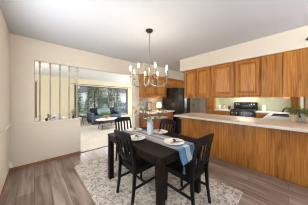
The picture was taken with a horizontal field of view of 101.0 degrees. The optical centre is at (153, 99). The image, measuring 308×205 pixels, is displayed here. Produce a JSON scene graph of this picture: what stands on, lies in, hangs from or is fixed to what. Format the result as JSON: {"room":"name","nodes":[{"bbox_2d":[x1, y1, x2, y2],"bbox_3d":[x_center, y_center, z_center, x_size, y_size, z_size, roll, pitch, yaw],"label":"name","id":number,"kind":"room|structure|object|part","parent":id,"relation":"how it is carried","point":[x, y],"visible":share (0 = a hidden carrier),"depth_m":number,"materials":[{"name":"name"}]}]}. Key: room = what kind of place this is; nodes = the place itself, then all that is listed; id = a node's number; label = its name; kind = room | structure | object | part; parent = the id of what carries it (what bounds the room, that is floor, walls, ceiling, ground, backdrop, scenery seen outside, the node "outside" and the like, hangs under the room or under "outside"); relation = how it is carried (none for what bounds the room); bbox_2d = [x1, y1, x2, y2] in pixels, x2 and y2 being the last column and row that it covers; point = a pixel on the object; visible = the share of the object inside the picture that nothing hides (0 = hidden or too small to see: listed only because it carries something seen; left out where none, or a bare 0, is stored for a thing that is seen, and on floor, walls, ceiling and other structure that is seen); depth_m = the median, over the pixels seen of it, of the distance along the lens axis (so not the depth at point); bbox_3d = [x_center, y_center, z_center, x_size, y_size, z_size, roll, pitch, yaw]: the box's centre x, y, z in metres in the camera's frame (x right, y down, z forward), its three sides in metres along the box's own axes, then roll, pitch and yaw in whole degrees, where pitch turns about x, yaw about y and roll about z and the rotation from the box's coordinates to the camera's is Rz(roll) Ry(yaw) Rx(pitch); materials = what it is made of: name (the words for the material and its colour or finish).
{"room":"dining room","nodes":[
{"label":"dining room","id":0,"kind":"room"},
{"bbox_2d":[0,9,9,193],"bbox_3d":[-0.706,0.050,0.180,0.120,2.540,6.070,0,0,-43],"label":"wall","id":1,"kind":"structure","parent":0,"point":[4,32],"depth_m":1.93,"materials":[{"name":"paint"}]},
{"bbox_2d":[0,168,10,201],"bbox_3d":[-0.654,1.292,0.222,0.012,0.055,5.820,0,0,-43],"label":"baseboard","id":2,"kind":"structure","parent":1,"relation":"attached to","point":[3,188],"depth_m":1.89,"materials":[{"name":"brown wood"}]},
{"bbox_2d":[0,124,10,137],"bbox_3d":[-0.644,0.470,0.219,0.022,0.040,5.802,0,0,-43],"label":"trim","id":3,"kind":"structure","parent":1,"relation":"attached to","point":[4,131],"depth_m":1.86,"materials":[{"name":"paint"}]},
{"bbox_2d":[8,161,12,168],"bbox_3d":[-2.525,1.140,2.238,0.055,0.120,0.080,0,0,-43],"label":"plug","id":4,"kind":"object","parent":1,"relation":"attached to","point":[10,165],"visible":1,"depth_m":2.22,"materials":[{"name":"white paint"}]},
{"bbox_2d":[10,33,138,166],"bbox_3d":[-1.623,0.050,3.396,2.955,2.540,0.130,0,0,-43],"label":"wall","id":5,"kind":"structure","parent":0,"point":[29,143],"depth_m":2.61,"materials":[{"name":"paint"}]},
{"bbox_2d":[11,122,33,125],"bbox_3d":[-2.528,0.470,2.442,0.330,0.030,0.018,0,0,-43],"label":"trim","id":6,"kind":"structure","parent":5,"relation":"attached to","point":[30,122],"depth_m":2.43,"materials":[{"name":"paint"}]},
{"bbox_2d":[34,60,34,121],"bbox_3d":[-2.454,-0.171,2.613,0.012,1.251,0.090,0,0,-43],"label":"trim","id":7,"kind":"structure","parent":5,"relation":"attached to","point":[34,60],"depth_m":2.58,"materials":[{"name":"brown wood"}]},
{"bbox_2d":[11,151,80,170],"bbox_3d":[-2.224,1.292,2.733,1.148,0.055,0.012,0,0,-43],"label":"baseboard","id":8,"kind":"structure","parent":5,"relation":"attached to","point":[78,152],"depth_m":2.64,"materials":[{"name":"brown wood"}]},
{"bbox_2d":[34,117,81,123],"bbox_3d":[-2.149,0.470,2.901,0.860,0.030,0.190,0,0,-43],"label":"trim","id":9,"kind":"structure","parent":5,"relation":"attached to","point":[78,118],"depth_m":2.78,"materials":[{"name":"paint"}]},
{"bbox_2d":[38,61,40,120],"bbox_3d":[-2.397,-0.171,2.667,0.044,1.251,0.044,0,0,-43],"label":"spindle","id":10,"kind":"object","parent":9,"relation":"on","point":[39,62],"visible":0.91,"depth_m":2.66,"materials":[{"name":"brown wood"}]},
{"bbox_2d":[49,63,51,119],"bbox_3d":[-2.273,-0.171,2.784,0.044,1.251,0.044,0,0,-43],"label":"spindle","id":11,"kind":"object","parent":9,"relation":"on","point":[50,64],"visible":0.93,"depth_m":2.77,"materials":[{"name":"brown wood"}]},
{"bbox_2d":[59,64,60,119],"bbox_3d":[-2.149,-0.171,2.901,0.044,1.251,0.044,0,0,-43],"label":"spindle","id":12,"kind":"object","parent":9,"relation":"on","point":[59,64],"visible":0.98,"depth_m":2.89,"materials":[{"name":"brown wood"}]},
{"bbox_2d":[68,66,69,118],"bbox_3d":[-2.022,-0.171,3.021,0.044,1.251,0.044,0,0,-43],"label":"spindle","id":13,"kind":"object","parent":9,"relation":"on","point":[68,66],"visible":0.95,"depth_m":3.01,"materials":[{"name":"brown wood"}]},
{"bbox_2d":[76,67,77,117],"bbox_3d":[-1.902,-0.171,3.134,0.044,1.251,0.044,0,0,-43],"label":"spindle","id":14,"kind":"object","parent":9,"relation":"on","point":[76,67],"visible":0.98,"depth_m":3.12,"materials":[{"name":"brown wood"}]},
{"bbox_2d":[35,74,131,121],"bbox_3d":[-4.328,0.050,7.546,8.050,2.540,0.120,0,0,-43],"label":"wall","id":15,"kind":"structure","parent":0,"point":[45,79],"depth_m":6.88,"materials":[{"name":"beige paint"}]},
{"bbox_2d":[35,82,36,117],"bbox_3d":[-5.710,0.015,6.147,0.060,1.730,0.020,0,0,-43],"label":"trim","id":16,"kind":"structure","parent":15,"relation":"attached to","point":[35,82],"depth_m":6.14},
{"bbox_2d":[74,85,127,117],"bbox_3d":[-3.262,0.135,8.448,3.500,1.970,0.030,0,0,-43],"label":"trim","id":17,"kind":"structure","parent":15,"relation":"attached to","point":[74,85],"depth_m":7.28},
{"bbox_2d":[78,85,126,116],"bbox_3d":[-3.306,0.110,8.495,3.400,1.860,0.080,0,0,-43],"label":"window","id":18,"kind":"structure","parent":15,"relation":"in","point":[78,85],"depth_m":8.21,"materials":[{"name":"clear glass"}]},
{"bbox_2d":[0,0,307,83],"bbox_3d":[-0.574,-1.270,3.650,8.170,0.100,10.940,0,0,-43],"label":"ceiling","id":19,"kind":"structure","parent":0,"point":[182,29],"depth_m":2.09,"materials":[{"name":"paint"}]},
{"bbox_2d":[129,28,168,88],"bbox_3d":[-0.082,-0.705,2.245,0.687,1.030,0.685,0,0,-43],"label":"chandelier","id":20,"kind":"object","parent":19,"relation":"hanging from","point":[148,30],"visible":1,"depth_m":2.22,"materials":[{"name":"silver metal"}]},
{"bbox_3d":[-0.082,-0.890,2.245,0.020,0.580,0.020,0,0,24],"label":"rod","id":21,"kind":"part","parent":20,"relation":"part of","materials":[{"name":"silver metal"}]},
{"bbox_2d":[0,116,307,204],"bbox_3d":[-0.616,1.360,3.693,8.170,0.080,10.820,0,0,-43],"label":"floor","id":22,"kind":"structure","parent":0,"point":[54,182],"depth_m":2.02,"materials":[{"name":"brown wood"}]},
{"bbox_2d":[87,107,120,124],"bbox_3d":[-2.833,0.901,7.279,1.660,0.842,0.860,0,0,-43],"label":"sofa","id":23,"kind":"object","parent":22,"relation":"on","point":[92,115],"visible":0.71,"depth_m":7.01,"materials":[{"name":"blue fabric"}]},
{"bbox_3d":[-3.382,0.950,6.761,0.150,0.500,0.860,0,0,-43],"label":"armrest","id":24,"kind":"part","parent":23,"relation":"part of","materials":[{"name":"blue fabric"}]},
{"bbox_2d":[94,115,106,118],"bbox_3d":[-3.010,0.945,6.967,0.675,0.150,0.630,0,0,-43],"label":"seat cushion","id":25,"kind":"object","parent":23,"relation":"on","point":[95,116],"depth_m":6.71,"materials":[{"name":"blue fabric"}]},
{"bbox_3d":[-3.046,0.760,7.504,1.380,0.560,0.240,0,0,-43],"label":"backrest","id":26,"kind":"part","parent":23,"relation":"part of","materials":[{"name":"blue fabric"}]},
{"bbox_2d":[97,108,109,114],"bbox_3d":[-2.862,0.675,7.265,0.740,0.360,0.208,0,0,-43],"label":"throw pillow","id":27,"kind":"object","parent":23,"relation":"on","point":[99,110],"visible":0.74,"depth_m":7.14,"materials":[{"name":"teal fabric"}]},
{"bbox_3d":[-2.840,1.110,7.286,1.660,0.180,0.840,0,0,-43],"label":"frame","id":28,"kind":"part","parent":23,"relation":"part of","materials":[{"name":"blue fabric"}]},
{"bbox_2d":[106,114,118,117],"bbox_3d":[-2.513,0.945,7.436,0.675,0.150,0.630,0,0,-43],"label":"seat cushion","id":29,"kind":"object","parent":23,"relation":"on","point":[112,115],"depth_m":7.34,"materials":[{"name":"blue fabric"}]},
{"bbox_2d":[96,117,115,128],"bbox_3d":[-2.160,1.106,5.865,1.035,0.431,0.675,0,0,-43],"label":"coffee table","id":30,"kind":"object","parent":22,"relation":"on","point":[112,118],"visible":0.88,"depth_m":5.74,"materials":[{"name":"white ceramic"}]},
{"bbox_2d":[139,112,172,132],"bbox_3d":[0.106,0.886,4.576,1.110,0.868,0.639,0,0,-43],"label":"base cabinet","id":31,"kind":"object","parent":22,"relation":"on","point":[169,115],"visible":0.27,"depth_m":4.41,"materials":[{"name":"brown wood"}]},
{"bbox_2d":[139,109,173,113],"bbox_3d":[0.117,0.429,4.574,1.155,0.043,0.657,0,0,-43],"label":"countertop","id":32,"kind":"structure","parent":31,"relation":"on","point":[152,111],"depth_m":4.32,"materials":[{"name":"beige stone"}]},
{"bbox_2d":[147,102,150,110],"bbox_3d":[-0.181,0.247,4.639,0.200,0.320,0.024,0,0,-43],"label":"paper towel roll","id":33,"kind":"object","parent":32,"relation":"on","point":[148,103],"visible":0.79,"depth_m":4.63,"materials":[{"name":"white paper"}]},
{"bbox_3d":[0.517,0.550,4.540,0.520,0.160,0.020,0,0,-43],"label":"drawer","id":34,"kind":"part","parent":31,"relation":"part of","materials":[{"name":"brown wood"}]},
{"bbox_2d":[74,151,242,204],"bbox_3d":[-0.152,1.314,2.137,1.590,0.010,2.440,0,0,-43],"label":"area rug","id":35,"kind":"object","parent":22,"relation":"on","point":[93,174],"visible":0.61,"depth_m":1.85,"materials":[{"name":"beige carpet"}]},
{"bbox_2d":[115,117,131,168],"bbox_3d":[-0.548,0.853,2.696,0.410,0.913,0.526,0,0,-43],"label":"dining chair","id":36,"kind":"object","parent":35,"relation":"on","point":[120,119],"visible":0.28,"depth_m":2.82,"materials":[{"name":"black paint"}]},
{"bbox_3d":[-0.802,0.864,2.703,0.030,0.891,0.120,0,0,-43],"label":"leg","id":37,"kind":"part","parent":36,"relation":"part of","materials":[{"name":"black paint"}]},
{"bbox_3d":[-0.708,0.443,2.866,0.360,0.093,0.059,0,0,-43],"label":"rail","id":38,"kind":"part","parent":36,"relation":"part of","materials":[{"name":"black paint"}]},
{"bbox_2d":[114,129,155,204],"bbox_3d":[-0.255,0.853,1.787,0.526,0.913,0.410,0,0,-43],"label":"dining chair","id":39,"kind":"object","parent":35,"relation":"on","point":[135,164],"visible":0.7,"depth_m":1.65,"materials":[{"name":"black paint"}]},
{"bbox_3d":[-0.509,0.864,1.794,0.120,0.891,0.030,0,0,-43],"label":"leg","id":40,"kind":"part","parent":39,"relation":"part of","materials":[{"name":"black paint"}]},
{"bbox_3d":[-0.425,0.443,1.627,0.059,0.093,0.360,0,0,-43],"label":"rail","id":41,"kind":"part","parent":39,"relation":"part of","materials":[{"name":"black paint"}]},
{"bbox_3d":[-0.381,0.742,1.667,0.054,0.035,0.360,0,0,-43],"label":"rail","id":42,"kind":"part","parent":39,"relation":"part of","materials":[{"name":"black paint"}]},
{"bbox_3d":[-0.262,0.864,1.532,0.120,0.891,0.030,0,0,-43],"label":"leg","id":43,"kind":"part","parent":39,"relation":"part of","materials":[{"name":"black paint"}]},
{"bbox_3d":[-0.209,0.865,1.830,0.400,0.020,0.410,0,0,-43],"label":"seat","id":44,"kind":"part","parent":39,"relation":"part of","materials":[{"name":"black paint"}]},
{"bbox_3d":[-0.218,0.903,1.821,0.365,0.057,0.370,0,0,-43],"label":"seat frame","id":45,"kind":"part","parent":39,"relation":"part of","materials":[{"name":"black paint"}]},
{"bbox_2d":[108,126,200,204],"bbox_3d":[-0.051,0.940,1.965,0.840,0.739,1.230,0,0,-43],"label":"dining table","id":46,"kind":"object","parent":35,"relation":"on","point":[159,155],"visible":0.7,"depth_m":1.48,"materials":[{"name":"brown wood"}]},
{"bbox_3d":[-0.719,0.954,2.122,0.072,0.711,0.072,0,0,-43],"label":"leg","id":47,"kind":"part","parent":46,"relation":"part of","materials":[{"name":"brown wood"}]},
{"bbox_2d":[130,135,144,139],"bbox_3d":[-0.260,0.558,1.843,0.270,0.021,0.270,0,0,-43],"label":"dinner plate","id":48,"kind":"object","parent":46,"relation":"on","point":[138,137],"visible":0.55,"depth_m":1.88,"materials":[{"name":"white ceramic"}]},
{"bbox_2d":[131,134,142,140],"bbox_3d":[-0.260,0.539,1.844,0.142,0.046,0.218,0,0,12],"label":"napkin","id":49,"kind":"object","parent":48,"relation":"on","point":[135,138],"visible":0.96,"depth_m":1.80,"materials":[{"name":"white fabric"}]},
{"bbox_2d":[122,129,196,173],"bbox_3d":[-0.022,0.692,1.962,0.330,0.251,1.342,0,0,-43],"label":"table runner","id":50,"kind":"object","parent":46,"relation":"on","point":[186,150],"visible":0.73,"depth_m":1.60,"materials":[{"name":"blue fabric"}]},
{"bbox_2d":[131,99,166,134],"bbox_3d":[-0.054,0.282,2.110,0.571,0.566,0.523,0,0,16],"label":"vase","id":51,"kind":"object","parent":50,"relation":"on","point":[149,121],"visible":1,"depth_m":2.04,"materials":[{"name":"grey ceramic"}]},
{"bbox_2d":[164,138,183,144],"bbox_3d":[0.262,0.554,1.662,0.270,0.021,0.270,0,0,-43],"label":"dinner plate","id":52,"kind":"object","parent":50,"relation":"on","point":[176,142],"visible":0.63,"depth_m":1.65,"materials":[{"name":"white ceramic"}]},
{"bbox_2d":[165,138,183,143],"bbox_3d":[0.262,0.535,1.662,0.218,0.046,0.142,0,0,-26],"label":"napkin","id":53,"kind":"object","parent":52,"relation":"on","point":[174,139],"visible":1,"depth_m":1.65,"materials":[{"name":"white fabric"}]},
{"bbox_3d":[0.067,0.954,1.288,0.072,0.711,0.072,0,0,-43],"label":"leg","id":54,"kind":"part","parent":46,"relation":"part of","materials":[{"name":"brown wood"}]},
{"bbox_3d":[0.617,0.954,1.807,0.072,0.711,0.072,0,0,-43],"label":"leg","id":55,"kind":"part","parent":46,"relation":"part of","materials":[{"name":"brown wood"}]},
{"bbox_2d":[145,119,175,170],"bbox_3d":[0.118,0.853,2.365,0.526,0.913,0.410,0,0,-43],"label":"dining chair","id":56,"kind":"object","parent":35,"relation":"on","point":[170,122],"visible":0.15,"depth_m":2.51,"materials":[{"name":"black paint"}]},
{"bbox_3d":[0.288,0.443,2.525,0.059,0.093,0.360,0,0,-43],"label":"rail","id":57,"kind":"part","parent":56,"relation":"part of","materials":[{"name":"black paint"}]},
{"bbox_2d":[165,133,213,204],"bbox_3d":[0.446,0.853,1.618,0.410,0.913,0.526,0,0,-43],"label":"dining chair","id":58,"kind":"object","parent":35,"relation":"on","point":[193,170],"visible":0.85,"depth_m":1.51,"materials":[{"name":"black paint"}]},
{"bbox_3d":[0.160,1.092,1.662,0.036,0.430,0.039,0,0,-43],"label":"leg","id":59,"kind":"part","parent":58,"relation":"part of","materials":[{"name":"black paint"}]},
{"bbox_3d":[0.402,0.865,1.664,0.410,0.020,0.400,0,0,-43],"label":"seat","id":60,"kind":"part","parent":58,"relation":"part of","materials":[{"name":"black paint"}]},
{"bbox_3d":[0.411,0.903,1.655,0.370,0.057,0.365,0,0,-43],"label":"seat frame","id":61,"kind":"part","parent":58,"relation":"part of","materials":[{"name":"black paint"}]},
{"bbox_3d":[0.438,0.864,1.364,0.030,0.891,0.120,0,0,-43],"label":"leg","id":62,"kind":"part","parent":58,"relation":"part of","materials":[{"name":"black paint"}]},
{"bbox_3d":[0.565,0.742,1.491,0.360,0.035,0.054,0,0,-43],"label":"rail","id":63,"kind":"part","parent":58,"relation":"part of","materials":[{"name":"black paint"}]},
{"bbox_3d":[0.606,0.443,1.448,0.360,0.093,0.059,0,0,-43],"label":"rail","id":64,"kind":"part","parent":58,"relation":"part of","materials":[{"name":"black paint"}]},
{"bbox_3d":[0.700,0.864,1.611,0.030,0.891,0.120,0,0,-43],"label":"leg","id":65,"kind":"part","parent":58,"relation":"part of","materials":[{"name":"black paint"}]},
{"bbox_2d":[162,88,189,133],"bbox_3d":[0.925,0.430,5.178,0.790,1.740,0.852,0,0,-43],"label":"refrigerator","id":66,"kind":"object","parent":22,"relation":"on","point":[175,100],"visible":0.46,"depth_m":4.80,"materials":[{"name":"black metal"}]},
{"bbox_3d":[1.161,0.945,4.928,0.786,0.630,0.060,0,0,-43],"label":"freezer drawer","id":67,"kind":"part","parent":66,"relation":"part of","materials":[{"name":"black metal"}]},
{"bbox_2d":[206,98,215,113],"bbox_3d":[2.432,0.229,5.437,0.202,2.183,0.342,0,0,-43],"label":"pantry cabinet","id":68,"kind":"object","parent":22,"relation":"on","point":[210,102],"visible":0.3,"depth_m":5.35,"materials":[{"name":"brown wood"}]},
{"bbox_3d":[2.366,-0.265,5.376,0.022,1.130,0.320,0,0,-43],"label":"door","id":69,"kind":"part","parent":68,"relation":"part of","materials":[{"name":"brown wood"}]},
{"bbox_3d":[2.366,0.770,5.376,0.022,0.900,0.320,0,0,-43],"label":"door","id":70,"kind":"part","parent":68,"relation":"part of","materials":[{"name":"brown wood"}]},
{"bbox_2d":[214,110,229,115],"bbox_3d":[2.904,0.886,5.255,0.659,0.868,0.561,0,0,-43],"label":"base cabinet","id":71,"kind":"object","parent":22,"relation":"on","point":[215,112],"visible":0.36,"depth_m":5.02,"materials":[{"name":"brown wood"}]},
{"bbox_3d":[2.688,0.550,5.051,0.020,0.160,0.545,0,0,-43],"label":"drawer","id":72,"kind":"part","parent":71,"relation":"part of","materials":[{"name":"brown wood"}]},
{"bbox_2d":[230,102,257,117],"bbox_3d":[3.347,0.713,4.748,0.667,1.215,0.750,0,0,-43],"label":"gas stove","id":73,"kind":"object","parent":22,"relation":"on","point":[243,109],"visible":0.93,"depth_m":4.70,"materials":[{"name":"black metal"}]},
{"bbox_2d":[230,110,257,111],"bbox_3d":[3.359,0.407,4.759,0.636,0.025,0.750,0,0,-43],"label":"cooktop","id":74,"kind":"object","parent":73,"relation":"in","point":[230,110],"depth_m":4.56,"materials":[{"name":"black metal"}]},
{"bbox_3d":[3.555,0.250,4.944,0.096,0.290,0.750,0,0,-43],"label":"control panel","id":75,"kind":"part","parent":73,"relation":"part of","materials":[{"name":"black metal"}]},
{"bbox_2d":[181,117,307,187],"bbox_3d":[2.026,0.886,2.627,0.608,0.868,3.042,0,0,-43],"label":"base cabinet","id":76,"kind":"object","parent":22,"relation":"on","point":[278,153],"visible":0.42,"depth_m":2.30,"materials":[{"name":"brown wood"}]},
{"bbox_2d":[174,112,307,132],"bbox_3d":[1.922,0.430,2.568,0.920,0.044,3.098,0,0,-43],"label":"countertop","id":77,"kind":"structure","parent":76,"relation":"on","point":[299,126],"depth_m":2.37,"materials":[{"name":"beige stone"}]},
{"bbox_2d":[284,107,303,121],"bbox_3d":[2.594,0.268,2.347,0.280,0.279,0.292,0,0,-21],"label":"potted herb","id":78,"kind":"object","parent":77,"relation":"on","point":[293,117],"visible":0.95,"depth_m":2.32,"materials":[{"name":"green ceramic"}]},
{"bbox_2d":[289,114,298,121],"bbox_3d":[2.592,0.342,2.353,0.126,0.130,0.126,0,0,-43],"label":"pot","id":79,"kind":"object","parent":78,"relation":"attached to","point":[293,117],"depth_m":2.32,"materials":[{"name":"beige ceramic"}]},
{"bbox_2d":[301,109,307,123],"bbox_3d":[2.595,0.275,2.124,0.249,0.264,0.242,0,0,31],"label":"potted herb","id":80,"kind":"object","parent":77,"relation":"on","point":[303,110],"visible":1,"depth_m":2.13,"materials":[{"name":"plant"}]},
{"bbox_2d":[256,113,266,117],"bbox_3d":[3.760,0.886,4.347,0.659,0.868,0.366,0,0,-43],"label":"base cabinet","id":81,"kind":"object","parent":22,"relation":"on","point":[258,115],"visible":0.23,"depth_m":4.17,"materials":[{"name":"brown wood"}]},
{"bbox_3d":[3.478,0.886,3.363,2.415,0.868,0.595,0,0,-43],"label":"cabinet","id":82,"kind":"object","parent":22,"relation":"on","visible":0},
{"bbox_2d":[255,111,297,113],"bbox_3d":[3.977,0.429,4.112,0.628,0.043,1.006,0,0,-43],"label":"countertop","id":83,"kind":"structure","parent":82,"relation":"on","point":[265,112],"depth_m":4.08,"materials":[{"name":"white stone"}]},
{"bbox_2d":[263,113,305,121],"bbox_3d":[3.220,0.429,3.146,1.758,0.043,0.638,0,0,-43],"label":"countertop","id":84,"kind":"structure","parent":82,"relation":"on","point":[268,116],"depth_m":2.88,"materials":[{"name":"white stone"}]},
{"bbox_2d":[271,113,288,116],"bbox_3d":[3.330,0.423,3.261,0.720,0.050,0.420,0,0,-43],"label":"sink","id":85,"kind":"object","parent":84,"relation":"in","point":[280,115],"visible":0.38,"depth_m":3.49,"materials":[{"name":"silver metal"}]},
{"bbox_2d":[132,76,190,127],"bbox_3d":[0.643,0.050,5.587,3.740,2.540,0.090,0,0,-43],"label":"wall","id":86,"kind":"structure","parent":0,"point":[154,100],"depth_m":4.63,"materials":[{"name":"beige paint"}]},
{"bbox_2d":[139,73,166,97],"bbox_3d":[-0.013,-0.471,4.697,1.156,0.783,0.299,0,0,-43],"label":"upper cabinet","id":87,"kind":"object","parent":86,"relation":"attached to","point":[161,92],"visible":0.72,"depth_m":4.49,"materials":[{"name":"brown wood"}]},
{"bbox_3d":[-0.123,-0.470,4.403,0.540,0.720,0.022,0,0,-43],"label":"door","id":88,"kind":"part","parent":87,"relation":"part of","materials":[{"name":"brown wood"}]},
{"bbox_3d":[-0.123,-0.470,4.403,0.408,0.588,0.018,0,0,-43],"label":"raised panel","id":89,"kind":"part","parent":87,"relation":"part of","materials":[{"name":"brown wood"}]},
{"bbox_3d":[0.288,-0.470,4.791,0.550,0.720,0.022,0,0,-43],"label":"door","id":90,"kind":"part","parent":87,"relation":"part of","materials":[{"name":"brown wood"}]},
{"bbox_3d":[0.288,-0.470,4.790,0.418,0.588,0.018,0,0,-43],"label":"raised panel","id":91,"kind":"part","parent":87,"relation":"part of","materials":[{"name":"brown wood"}]},
{"bbox_2d":[167,78,182,87],"bbox_3d":[0.832,-0.666,5.493,1.155,0.393,0.299,0,0,-43],"label":"upper cabinet","id":92,"kind":"object","parent":86,"relation":"attached to","point":[171,83],"visible":0.66,"depth_m":5.33,"materials":[{"name":"brown wood"}]},
{"bbox_3d":[0.721,-0.665,5.199,0.540,0.330,0.022,0,0,-43],"label":"door","id":93,"kind":"part","parent":92,"relation":"part of","materials":[{"name":"brown wood"}]},
{"bbox_3d":[0.721,-0.665,5.198,0.408,0.198,0.018,0,0,-43],"label":"raised panel","id":94,"kind":"part","parent":92,"relation":"part of","materials":[{"name":"brown wood"}]},
{"bbox_2d":[139,63,183,81],"bbox_3d":[0.801,-1.042,5.481,3.416,0.355,0.280,0,0,-43],"label":"wall","id":95,"kind":"structure","parent":0,"point":[143,67],"depth_m":4.80,"materials":[{"name":"paint"}]},
{"bbox_2d":[216,98,219,108],"bbox_3d":[2.671,0.050,5.661,0.447,2.540,0.340,0,0,-43],"label":"wall","id":96,"kind":"structure","parent":0,"point":[217,99],"depth_m":5.50,"materials":[{"name":"paint"}]},
{"bbox_2d":[180,26,307,71],"bbox_3d":[2.072,-1.042,2.853,0.370,0.355,3.310,0,0,-43],"label":"wall","id":97,"kind":"structure","parent":0,"point":[294,39],"depth_m":2.62,"materials":[{"name":"paint"}]},
{"bbox_2d":[184,66,210,97],"bbox_3d":[1.295,-0.454,3.670,0.322,0.818,0.791,0,0,-43],"label":"upper cabinet","id":98,"kind":"object","parent":97,"relation":"attached to","point":[197,82],"visible":0.91,"depth_m":3.51,"materials":[{"name":"brown wood"}]},
{"bbox_3d":[1.054,-0.459,3.707,0.022,0.748,0.350,0,0,-43],"label":"door","id":99,"kind":"part","parent":98,"relation":"part of","materials":[{"name":"brown wood"}]},
{"bbox_3d":[1.053,-0.459,3.706,0.018,0.616,0.218,0,0,-43],"label":"raised panel","id":100,"kind":"part","parent":98,"relation":"part of","materials":[{"name":"brown wood"}]},
{"bbox_3d":[1.319,-0.459,3.424,0.018,0.616,0.223,0,0,-43],"label":"raised panel","id":101,"kind":"part","parent":98,"relation":"part of","materials":[{"name":"brown wood"}]},
{"bbox_3d":[1.319,-0.459,3.425,0.022,0.748,0.355,0,0,-43],"label":"door","id":102,"kind":"part","parent":98,"relation":"part of","materials":[{"name":"brown wood"}]},
{"bbox_2d":[211,62,234,97],"bbox_3d":[1.754,-0.454,3.182,0.322,0.818,0.531,0,0,-43],"label":"upper cabinet","id":103,"kind":"object","parent":97,"relation":"attached to","point":[222,75],"visible":0.93,"depth_m":3.04,"materials":[{"name":"brown wood"}]},
{"bbox_3d":[1.643,-0.459,3.080,0.018,0.616,0.348,0,0,-43],"label":"raised panel","id":104,"kind":"part","parent":103,"relation":"part of","materials":[{"name":"brown wood"}]},
{"bbox_2d":[235,57,260,97],"bbox_3d":[2.097,-0.454,2.818,0.322,0.818,0.451,0,0,-43],"label":"upper cabinet","id":105,"kind":"object","parent":97,"relation":"attached to","point":[248,71],"visible":0.94,"depth_m":2.69,"materials":[{"name":"brown wood"}]},
{"bbox_3d":[1.989,-0.459,2.713,0.018,0.616,0.278,0,0,-43],"label":"raised panel","id":106,"kind":"part","parent":105,"relation":"part of","materials":[{"name":"brown wood"}]},
{"bbox_2d":[261,53,282,96],"bbox_3d":[2.362,-0.454,2.538,0.320,0.818,0.301,0,0,-43],"label":"upper cabinet","id":107,"kind":"object","parent":97,"relation":"attached to","point":[271,65],"visible":0.91,"depth_m":2.42,"materials":[{"name":"brown wood"}]},
{"bbox_2d":[301,97,307,117],"bbox_3d":[3.735,0.050,3.108,2.400,2.540,0.120,0,0,-43],"label":"wall","id":108,"kind":"structure","parent":0,"point":[306,98],"depth_m":2.66,"materials":[{"name":"paint"}]},
{"bbox_2d":[298,97,304,112],"bbox_3d":[3.810,-0.245,3.247,1.660,1.110,0.100,0,0,-43],"label":"window","id":109,"kind":"structure","parent":108,"relation":"in","point":[299,97],"depth_m":3.57,"materials":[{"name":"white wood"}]},
{"bbox_3d":[3.343,0.050,5.362,0.120,2.540,3.940,0,0,-43],"label":"wall","id":110,"kind":"structure","parent":0,"visible":0},
{"bbox_2d":[192,98,199,112],"bbox_3d":[2.135,0.295,6.498,0.079,2.030,0.470,0,0,-43],"label":"door","id":111,"kind":"structure","parent":110,"relation":"in","point":[195,101],"depth_m":6.50,"materials":[{"name":"beige paint"}]},
{"bbox_2d":[191,98,205,113],"bbox_3d":[2.221,0.250,6.442,0.030,2.140,0.810,0,0,-43],"label":"trim","id":112,"kind":"structure","parent":110,"relation":"attached to","point":[202,100],"depth_m":6.25,"materials":[{"name":"white paint"}]},
{"bbox_2d":[220,97,290,111],"bbox_3d":[3.684,0.103,4.897,0.020,0.607,2.155,0,0,-43],"label":"backsplash","id":113,"kind":"structure","parent":110,"relation":"attached to","point":[277,103],"depth_m":4.55,"materials":[{"name":"paint"}]},
{"bbox_2d":[291,97,297,109],"bbox_3d":[4.476,-0.225,4.053,0.025,1.190,0.140,0,0,-43],"label":"trim","id":114,"kind":"structure","parent":110,"relation":"attached to","point":[294,100],"depth_m":4.04,"materials":[{"name":"brown wood"}]},
{"label":"outside","id":115,"kind":"structure","parent":0,"visible":0},
{"bbox_3d":[-16.225,1.870,31.799,80.000,0.100,51.460,0,0,-43],"label":"lawn","id":116,"kind":"structure","parent":115,"visible":0},
{"bbox_2d":[77,87,85,114],"bbox_3d":[-6.288,-0.034,9.453,2.282,3.712,2.390,0,0,-43],"label":"evergreen tree","id":117,"kind":"object","parent":116,"relation":"on","point":[80,100],"visible":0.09,"depth_m":9.66,"materials":[{"name":"green plant"}]},
{"bbox_2d":[82,87,103,115],"bbox_3d":[-5.438,-0.136,11.612,2.227,3.915,2.150,0,0,-12],"label":"evergreen tree","id":118,"kind":"object","parent":116,"relation":"on","point":[95,90],"visible":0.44,"depth_m":11.38,"materials":[{"name":"green plant"}]},
{"bbox_2d":[92,88,107,107],"bbox_3d":[-8.297,-0.675,19.015,3.962,4.994,4.248,0,0,-43],"label":"evergreen tree","id":119,"kind":"object","parent":116,"relation":"on","point":[103,95],"visible":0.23,"depth_m":19.04,"materials":[{"name":"green plant"}]},
{"bbox_2d":[79,87,125,108],"bbox_3d":[-7.985,-0.780,28.887,15.000,5.200,8.000,0,0,-43],"label":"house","id":120,"kind":"structure","parent":116,"relation":"on","point":[122,92],"depth_m":24.34,"materials":[{"name":"white"}]},
{"bbox_2d":[106,88,123,112],"bbox_3d":[-4.436,-0.178,14.204,2.270,3.999,2.163,0,0,8],"label":"evergreen tree","id":121,"kind":"object","parent":116,"relation":"on","point":[111,98],"visible":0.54,"depth_m":13.94,"materials":[{"name":"green plant"}]},
{"bbox_2d":[115,102,125,110],"bbox_3d":[-4.630,1.107,18.201,1.920,1.415,4.450,0,0,-13],"label":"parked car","id":122,"kind":"object","parent":116,"relation":"on","point":[122,103],"visible":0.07,"depth_m":16.87,"materials":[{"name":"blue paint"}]},
{"bbox_3d":[3.406,0.050,1.300,0.800,2.540,2.060,0,0,-43],"label":"wall","id":123,"kind":"structure","parent":0,"visible":0},
{"bbox_2d":[283,48,307,96],"bbox_3d":[2.834,-0.454,2.038,0.320,0.818,1.056,0,0,-43],"label":"upper cabinet","id":124,"kind":"object","parent":123,"relation":"attached to","point":[295,62],"visible":0.91,"depth_m":2.21,"materials":[{"name":"brown wood"}]}
]}

